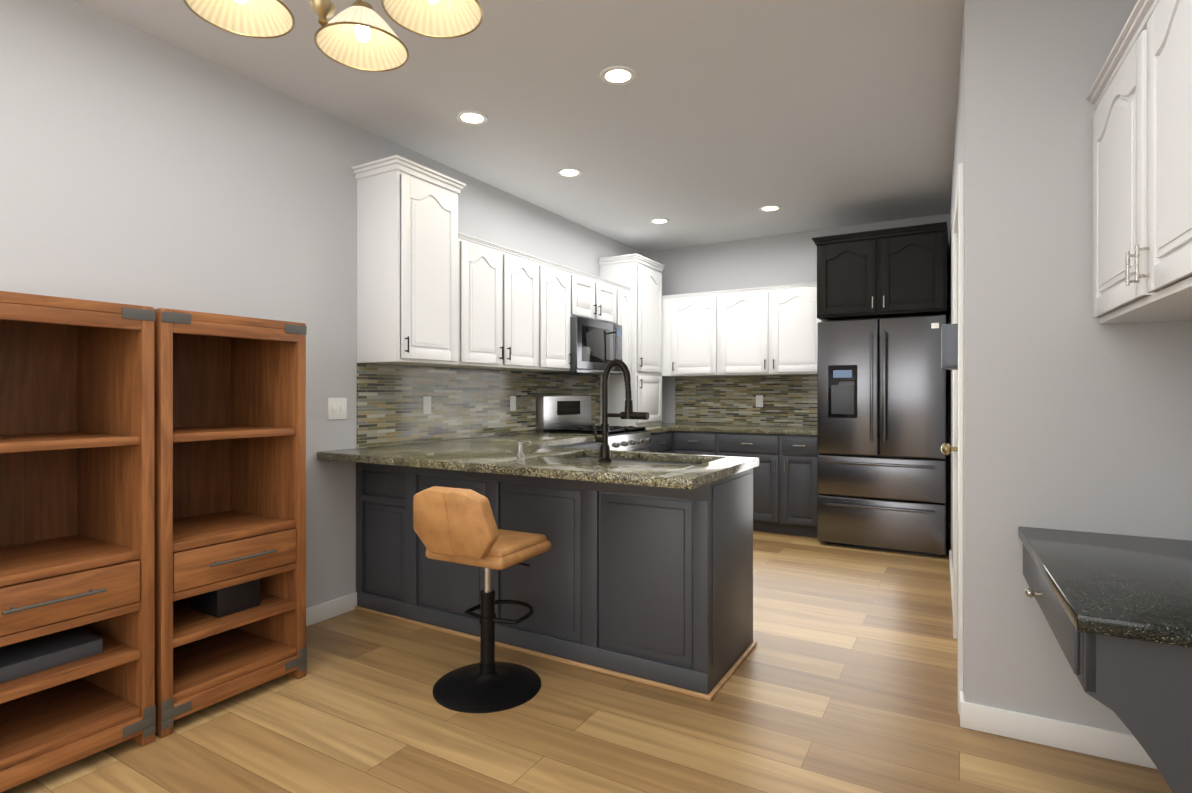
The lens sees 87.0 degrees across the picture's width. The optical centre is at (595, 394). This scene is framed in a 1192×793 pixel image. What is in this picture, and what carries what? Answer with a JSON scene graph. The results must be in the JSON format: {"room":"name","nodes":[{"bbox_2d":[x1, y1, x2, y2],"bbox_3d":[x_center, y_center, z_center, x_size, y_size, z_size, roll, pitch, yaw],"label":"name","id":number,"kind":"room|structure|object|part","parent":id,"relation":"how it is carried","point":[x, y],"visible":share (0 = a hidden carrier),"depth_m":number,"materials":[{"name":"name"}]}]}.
{"room":"kitchen","nodes":[
{"label":"kitchen","id":0,"kind":"room"},
{"bbox_2d":[0,0,641,607],"bbox_3d":[-1.770,-0.155,3.036,0.100,2.770,9.050,0,0,30],"label":"wall","id":1,"kind":"structure","parent":0,"point":[140,168],"depth_m":2.88,"materials":[{"name":"grey paint"}]},
{"bbox_2d":[306,592,356,626],"bbox_3d":[-2.659,1.185,1.398,0.014,0.095,5.120,0,0,30],"label":"baseboard","id":2,"kind":"structure","parent":1,"relation":"attached to","point":[338,606],"depth_m":3.45,"materials":[{"name":"white wood"}]},
{"bbox_2d":[328,398,346,419],"bbox_3d":[-1.437,0.079,3.496,0.012,0.120,0.120,0,0,30],"label":"switch plate","id":3,"kind":"object","parent":1,"relation":"attached to","point":[337,408],"visible":1,"depth_m":3.50,"materials":[{"name":"white plastic"}]},
{"bbox_2d":[353,159,462,366],"bbox_3d":[-1.102,-0.721,3.728,0.351,1.079,0.480,0,0,30],"label":"upper cabinet","id":4,"kind":"object","parent":1,"relation":"attached to","point":[435,288],"depth_m":3.56,"materials":[{"name":"white wood"}]},
{"bbox_2d":[450,233,543,370],"bbox_3d":[-0.769,-0.583,4.299,0.351,0.803,0.840,0,0,30],"label":"upper cabinet","id":5,"kind":"object","parent":1,"relation":"attached to","point":[502,288],"depth_m":4.18,"materials":[{"name":"white wood"}]},
{"bbox_2d":[529,260,575,371],"bbox_3d":[-0.450,-0.584,4.847,0.351,0.803,0.430,0,0,30],"label":"upper cabinet","id":6,"kind":"object","parent":1,"relation":"attached to","point":[559,280],"depth_m":4.78,"materials":[{"name":"white wood"}]},
{"bbox_2d":[576,270,619,324],"bbox_3d":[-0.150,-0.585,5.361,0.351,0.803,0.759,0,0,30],"label":"upper cabinet","id":7,"kind":"object","parent":1,"relation":"attached to","point":[597,298],"depth_m":5.30,"materials":[{"name":"white wood"}]},
{"bbox_2d":[536,316,621,374],"bbox_3d":[-0.108,-0.393,5.337,0.449,0.438,0.756,0,0,30],"label":"microwave","id":8,"kind":"object","parent":7,"relation":"attached to","point":[595,347],"visible":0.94,"depth_m":5.15,"materials":[{"name":"grey metal"}]},
{"bbox_2d":[620,283,631,374],"bbox_3d":[0.114,-0.586,5.815,0.351,0.803,0.291,0,0,30],"label":"upper cabinet","id":9,"kind":"object","parent":1,"relation":"attached to","point":[625,291],"depth_m":5.75,"materials":[{"name":"white wood"}]},
{"bbox_2d":[72,0,963,251],"bbox_3d":[0.041,-1.579,1.979,4.290,0.080,9.050,0,0,30],"label":"ceiling","id":10,"kind":"structure","parent":0,"point":[715,121],"depth_m":3.29,"materials":[{"name":"paint"}]},
{"bbox_2d":[183,0,294,38],"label":"chandelier","id":11,"kind":"object","parent":10,"relation":"hanging from","point":[265,19],"depth_m":1.75,"materials":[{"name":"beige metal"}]},
{"bbox_3d":[-0.947,-1.076,1.673,0.263,0.112,0.263,0,0,30],"label":"lamp shade","id":12,"kind":"part","parent":11,"relation":"part of","materials":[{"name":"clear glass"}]},
{"bbox_2d":[236,0,247,3],"bbox_3d":[-0.946,-1.071,1.673,0.042,0.057,0.043,0,0,15],"label":"bulb","id":13,"kind":"object","parent":11,"relation":"attached to","point":[239,1],"depth_m":1.67,"materials":[{"name":"white glass"}]},
{"bbox_2d":[310,0,408,71],"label":"chandelier","id":14,"kind":"object","parent":10,"relation":"hanging from","point":[383,48],"depth_m":1.90,"materials":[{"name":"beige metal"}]},
{"bbox_3d":[-0.690,-1.076,1.859,0.263,0.112,0.263,0,0,30],"label":"lamp shade","id":15,"kind":"part","parent":14,"relation":"part of","materials":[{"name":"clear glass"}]},
{"bbox_2d":[352,0,371,6],"bbox_3d":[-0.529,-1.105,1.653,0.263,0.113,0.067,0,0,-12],"label":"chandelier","id":16,"kind":"object","parent":14,"relation":"attached to","point":[361,3],"depth_m":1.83,"materials":[{"name":"gold metal"}]},
{"bbox_2d":[352,4,373,42],"bbox_3d":[-0.690,-1.102,1.761,0.133,0.118,0.272,0,0,15],"label":"bulb","id":17,"kind":"object","parent":14,"relation":"attached to","point":[363,34],"depth_m":1.85,"materials":[{"name":"white glass"}]},
{"bbox_3d":[-0.690,-1.105,1.761,0.067,0.113,0.264,0,0,0],"label":"ceiling chandelier arm","id":18,"kind":"part","parent":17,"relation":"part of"},
{"bbox_2d":[381,0,482,37],"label":"chandelier","id":19,"kind":"object","parent":10,"relation":"hanging from","point":[444,18],"depth_m":1.75,"materials":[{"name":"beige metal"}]},
{"bbox_3d":[-0.433,-1.076,1.673,0.263,0.112,0.263,0,0,30],"label":"lamp shade","id":20,"kind":"part","parent":19,"relation":"part of","materials":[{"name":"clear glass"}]},
{"bbox_2d":[456,110,487,124],"bbox_3d":[-0.689,-1.538,3.498,0.175,0.006,0.175,0,0,24],"label":"recessed light","id":21,"kind":"object","parent":10,"relation":"in","point":[470,117],"depth_m":3.49,"materials":[{"name":"white"}]},
{"bbox_2d":[557,168,581,176],"bbox_3d":[-0.185,-1.539,4.362,0.175,0.006,0.175,0,0,6],"label":"recessed light","id":22,"kind":"object","parent":10,"relation":"in","point":[565,172],"depth_m":4.36,"materials":[{"name":"white"}]},
{"bbox_2d":[600,66,635,84],"bbox_3d":[0.106,-1.537,3.035,0.175,0.006,0.175,0,0,24],"label":"recessed light","id":23,"kind":"object","parent":10,"relation":"in","point":[619,75],"depth_m":3.03,"materials":[{"name":"white"}]},
{"bbox_2d":[650,218,668,223],"bbox_3d":[0.566,-1.541,5.591,0.175,0.006,0.175,0,0,24],"label":"recessed light","id":24,"kind":"object","parent":10,"relation":"in","point":[657,220],"depth_m":5.59,"materials":[{"name":"white plastic"}]},
{"bbox_2d":[759,205,780,211],"bbox_3d":[1.442,-1.540,5.207,0.175,0.006,0.175,0,0,24],"label":"recessed light","id":25,"kind":"object","parent":10,"relation":"in","point":[767,208],"depth_m":5.21,"materials":[{"name":"white plastic"}]},
{"bbox_2d":[1,530,1171,792],"bbox_3d":[0.041,1.256,1.983,4.290,0.050,9.050,0,0,30],"label":"floor","id":26,"kind":"structure","parent":0,"point":[843,678],"depth_m":2.34,"materials":[{"name":"brown wood"}]},
{"bbox_2d":[0,291,155,792],"bbox_3d":[-1.919,0.461,2.102,0.552,1.540,0.575,0,0,30],"label":"bookcase","id":27,"kind":"object","parent":26,"relation":"on","point":[77,607],"visible":1,"depth_m":2.21,"materials":[{"name":"brown wood"}]},
{"bbox_3d":[-1.905,0.651,2.095,0.522,0.142,0.487,0,0,30],"label":"drawer","id":28,"kind":"part","parent":27,"relation":"part of","materials":[{"name":"brown wood"}]},
{"bbox_2d":[154,308,306,737],"bbox_3d":[-1.619,0.460,2.616,0.552,1.540,0.575,0,0,30],"label":"bookcase","id":29,"kind":"object","parent":26,"relation":"on","point":[230,488],"visible":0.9,"depth_m":2.69,"materials":[{"name":"brown wood"}]},
{"bbox_3d":[-1.606,0.650,2.609,0.522,0.142,0.487,0,0,30],"label":"drawer","id":30,"kind":"part","parent":29,"relation":"part of","materials":[{"name":"brown wood"}]},
{"bbox_2d":[355,463,416,624],"bbox_3d":[-1.008,0.788,3.758,0.486,0.880,0.638,0,0,30],"label":"base cabinet","id":31,"kind":"object","parent":26,"relation":"on","point":[386,537],"depth_m":3.48,"materials":[{"name":"grey wood"}]},
{"bbox_2d":[417,467,496,645],"bbox_3d":[-0.559,0.789,3.496,0.554,0.880,0.638,0,0,30],"label":"base cabinet","id":32,"kind":"object","parent":26,"relation":"on","point":[445,589],"depth_m":3.24,"materials":[{"name":"grey wood"}]},
{"bbox_2d":[413,486,550,712],"bbox_3d":[-0.465,0.797,2.634,0.450,0.867,0.509,0,0,30],"label":"bar stool","id":33,"kind":"object","parent":26,"relation":"on","point":[455,525],"visible":1,"depth_m":2.51,"materials":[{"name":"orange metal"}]},
{"bbox_3d":[-0.473,0.534,2.620,0.411,0.342,0.477,0,0,30],"label":"seat","id":34,"kind":"part","parent":33,"relation":"part of","materials":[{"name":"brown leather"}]},
{"bbox_2d":[497,475,596,671],"bbox_3d":[-0.112,0.789,3.235,0.640,0.880,0.638,0,0,30],"label":"base cabinet","id":35,"kind":"object","parent":26,"relation":"on","point":[559,583],"depth_m":2.92,"materials":[{"name":"grey wood"}]},
{"bbox_2d":[545,439,601,448],"bbox_3d":[-0.499,0.787,4.476,0.642,0.880,1.114,0,0,30],"label":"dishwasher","id":36,"kind":"object","parent":26,"relation":"on","point":[581,443],"depth_m":4.52,"materials":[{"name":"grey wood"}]},
{"bbox_2d":[437,431,601,446],"bbox_3d":[-0.498,0.327,4.475,0.645,0.040,1.114,0,0,30],"label":"countertop","id":37,"kind":"structure","parent":36,"relation":"on","point":[535,438],"depth_m":4.38,"materials":[{"name":"stone"}]},
{"bbox_2d":[537,396,650,451],"bbox_3d":[0.018,0.619,5.265,0.720,1.215,0.760,0,0,30],"label":"range","id":38,"kind":"object","parent":26,"relation":"on","point":[563,414],"visible":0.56,"depth_m":5.22,"materials":[{"name":"silver metal"}]},
{"bbox_2d":[581,434,672,452],"bbox_3d":[0.318,0.785,5.879,0.642,0.880,0.593,0,0,30],"label":"base cabinet","id":39,"kind":"object","parent":26,"relation":"on","point":[659,443],"depth_m":5.72,"materials":[{"name":"grey wood"}]},
{"bbox_2d":[599,259,662,426],"bbox_3d":[0.359,-0.465,6.185,0.401,1.539,0.596,0,0,30],"label":"upper cabinet","id":40,"kind":"object","parent":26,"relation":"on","point":[645,280],"depth_m":5.96,"materials":[{"name":"white wood"}]},
{"bbox_2d":[597,467,756,700],"bbox_3d":[0.356,0.789,2.963,0.604,0.880,0.638,0,0,30],"label":"base cabinet","id":41,"kind":"object","parent":26,"relation":"on","point":[640,570],"depth_m":2.68,"materials":[{"name":"grey wood"}]},
{"bbox_2d":[317,441,758,490],"bbox_3d":[-0.353,0.329,3.230,2.148,0.040,0.890,0,0,30],"label":"countertop","id":42,"kind":"structure","parent":41,"relation":"on","point":[486,459],"depth_m":2.90,"materials":[{"name":"stone"}]},
{"bbox_2d":[513,441,532,454],"bbox_3d":[-0.362,0.269,3.125,0.083,0.080,0.044,0,0,30],"label":"faucet","id":43,"kind":"object","parent":42,"relation":"on","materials":[{"name":"silver metal"}]},
{"bbox_2d":[592,359,648,462],"bbox_3d":[0.106,0.076,2.846,0.284,0.467,0.064,0,0,30],"label":"faucet","id":44,"kind":"object","parent":42,"relation":"on","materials":[{"name":"black metal"}]},
{"bbox_2d":[573,455,704,462],"bbox_3d":[0.180,0.455,3.121,0.828,0.236,0.428,0,0,30],"label":"sink","id":45,"kind":"object","parent":42,"relation":"in","point":[574,456],"depth_m":3.27,"materials":[{"name":"metal"}]},
{"bbox_2d":[673,435,716,455],"bbox_3d":[1.079,0.785,6.124,0.430,0.880,0.642,0,0,30],"label":"base cabinet","id":46,"kind":"object","parent":26,"relation":"on","point":[682,444],"depth_m":5.84,"materials":[{"name":"grey wood"}]},
{"bbox_2d":[717,439,780,532],"bbox_3d":[1.511,0.785,5.873,0.570,0.880,0.642,0,0,30],"label":"base cabinet","id":47,"kind":"object","parent":26,"relation":"on","point":[766,476],"depth_m":5.53,"materials":[{"name":"grey wood"}]},
{"bbox_2d":[781,439,818,536],"bbox_3d":[1.900,0.786,5.646,0.330,0.880,0.642,0,0,30],"label":"base cabinet","id":48,"kind":"object","parent":26,"relation":"on","point":[799,494],"depth_m":5.38,"materials":[{"name":"grey wood"}]},
{"bbox_2d":[641,423,816,438],"bbox_3d":[1.048,0.325,5.812,1.970,0.040,1.213,0,0,30],"label":"countertop","id":49,"kind":"structure","parent":48,"relation":"on","point":[733,430],"depth_m":5.70,"materials":[{"name":"stone"}]},
{"bbox_2d":[817,315,947,555],"bbox_3d":[2.388,0.312,5.217,0.917,1.830,0.875,0,0,30],"label":"fridge","id":50,"kind":"object","parent":26,"relation":"on","point":[882,430],"visible":1,"depth_m":4.87,"materials":[{"name":"grey metal"}]},
{"bbox_2d":[1018,526,1191,792],"bbox_3d":[1.511,0.852,1.672,0.613,0.760,1.039,0,0,30],"label":"desk","id":51,"kind":"object","parent":26,"relation":"on","point":[1116,609],"visible":1,"depth_m":1.37,"materials":[{"name":"stone"}]},
{"bbox_2d":[642,214,949,537],"bbox_3d":[2.186,-0.159,5.910,3.840,2.770,0.100,0,0,30],"label":"wall","id":52,"kind":"structure","parent":0,"point":[780,260],"depth_m":6.26,"materials":[{"name":"grey paint"}]},
{"bbox_2d":[670,291,717,376],"bbox_3d":[1.044,-0.586,6.311,0.496,0.803,0.351,0,0,30],"label":"upper cabinet","id":53,"kind":"object","parent":52,"relation":"attached to","point":[693,316],"depth_m":6.16,"materials":[{"name":"white wood"}]},
{"bbox_2d":[718,283,817,375],"bbox_3d":[1.687,-0.585,5.937,0.992,0.803,0.351,0,0,30],"label":"upper cabinet","id":54,"kind":"object","parent":52,"relation":"attached to","point":[772,330],"depth_m":5.81,"materials":[{"name":"white wood"}]},
{"bbox_2d":[814,222,948,321],"bbox_3d":[2.404,-0.936,5.246,0.930,0.624,0.821,0,0,30],"label":"upper cabinet","id":55,"kind":"object","parent":52,"relation":"attached to","point":[881,273],"depth_m":4.89,"materials":[{"name":"black wood"}]},
{"bbox_2d":[949,0,996,707],"bbox_3d":[2.271,-0.156,3.888,0.206,2.770,3.611,0,0,30],"label":"wall","id":56,"kind":"structure","parent":0,"point":[980,341],"depth_m":2.29,"materials":[{"name":"grey paint"}]},
{"bbox_2d":[949,550,952,612],"bbox_3d":[2.209,1.181,3.897,0.059,0.095,1.534,0,0,30],"label":"baseboard","id":57,"kind":"structure","parent":56,"relation":"attached to","point":[950,554],"depth_m":4.07,"materials":[{"name":"white wood"}]},
{"bbox_2d":[953,163,963,713],"bbox_3d":[1.662,0.173,2.789,0.143,2.115,0.930,0,0,30],"label":"door frame","id":58,"kind":"structure","parent":56,"relation":"attached to","point":[958,308],"depth_m":2.41,"materials":[{"name":"white wood"}]},
{"bbox_3d":[1.652,0.213,2.797,0.060,2.018,0.757,0,0,30],"label":"pantry door","id":59,"kind":"structure","parent":56,"relation":"in","visible":0},
{"bbox_2d":[941,443,957,454],"bbox_3d":[1.749,0.270,3.096,0.086,0.064,0.064,0,0,30],"label":"doorknob set","id":60,"kind":"object","parent":59,"relation":"attached to","point":[946,448],"depth_m":3.08,"materials":[{"name":"gold metal"}]},
{"bbox_2d":[941,324,957,369],"bbox_3d":[1.528,-0.370,2.695,0.088,0.520,0.262,0,0,30],"label":"control panel","id":61,"kind":"object","parent":59,"relation":"hanging from","point":[949,346],"visible":0.56,"depth_m":2.59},
{"bbox_2d":[963,0,1191,734],"bbox_3d":[1.752,-0.154,2.177,0.828,2.770,0.133,0,0,30],"label":"wall","id":62,"kind":"structure","parent":0,"point":[1094,425],"depth_m":2.19,"materials":[{"name":"grey paint"}]},
{"bbox_2d":[959,691,1156,768],"bbox_3d":[1.668,1.184,2.166,0.721,0.095,0.054,0,0,30],"label":"baseboard","id":63,"kind":"structure","parent":62,"relation":"attached to","point":[1103,743],"depth_m":2.19,"materials":[{"name":"white wood"}]},
{"bbox_2d":[1086,31,1191,323],"bbox_3d":[1.736,-0.615,1.786,0.438,0.753,0.613,0,0,30],"label":"upper cabinet","id":64,"kind":"object","parent":62,"relation":"attached to","point":[1106,94],"depth_m":1.94,"materials":[{"name":"white wood"}]},
{"bbox_3d":[0.810,-0.150,-0.374,0.320,2.770,5.490,0,0,30],"label":"wall","id":65,"kind":"structure","parent":0,"visible":0},
{"bbox_2d":[1122,0,1191,307],"bbox_3d":[1.445,-0.614,1.288,0.438,0.753,0.540,0,0,30],"label":"upper cabinet","id":66,"kind":"object","parent":65,"relation":"attached to","point":[1139,95],"depth_m":1.55,"materials":[{"name":"white wood"}]},
{"bbox_2d":[1186,0,1191,275],"bbox_3d":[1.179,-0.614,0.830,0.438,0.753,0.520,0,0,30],"label":"upper cabinet","id":67,"kind":"object","parent":65,"relation":"attached to","point":[1188,2],"depth_m":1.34,"materials":[{"name":"white wood"}]}
]}

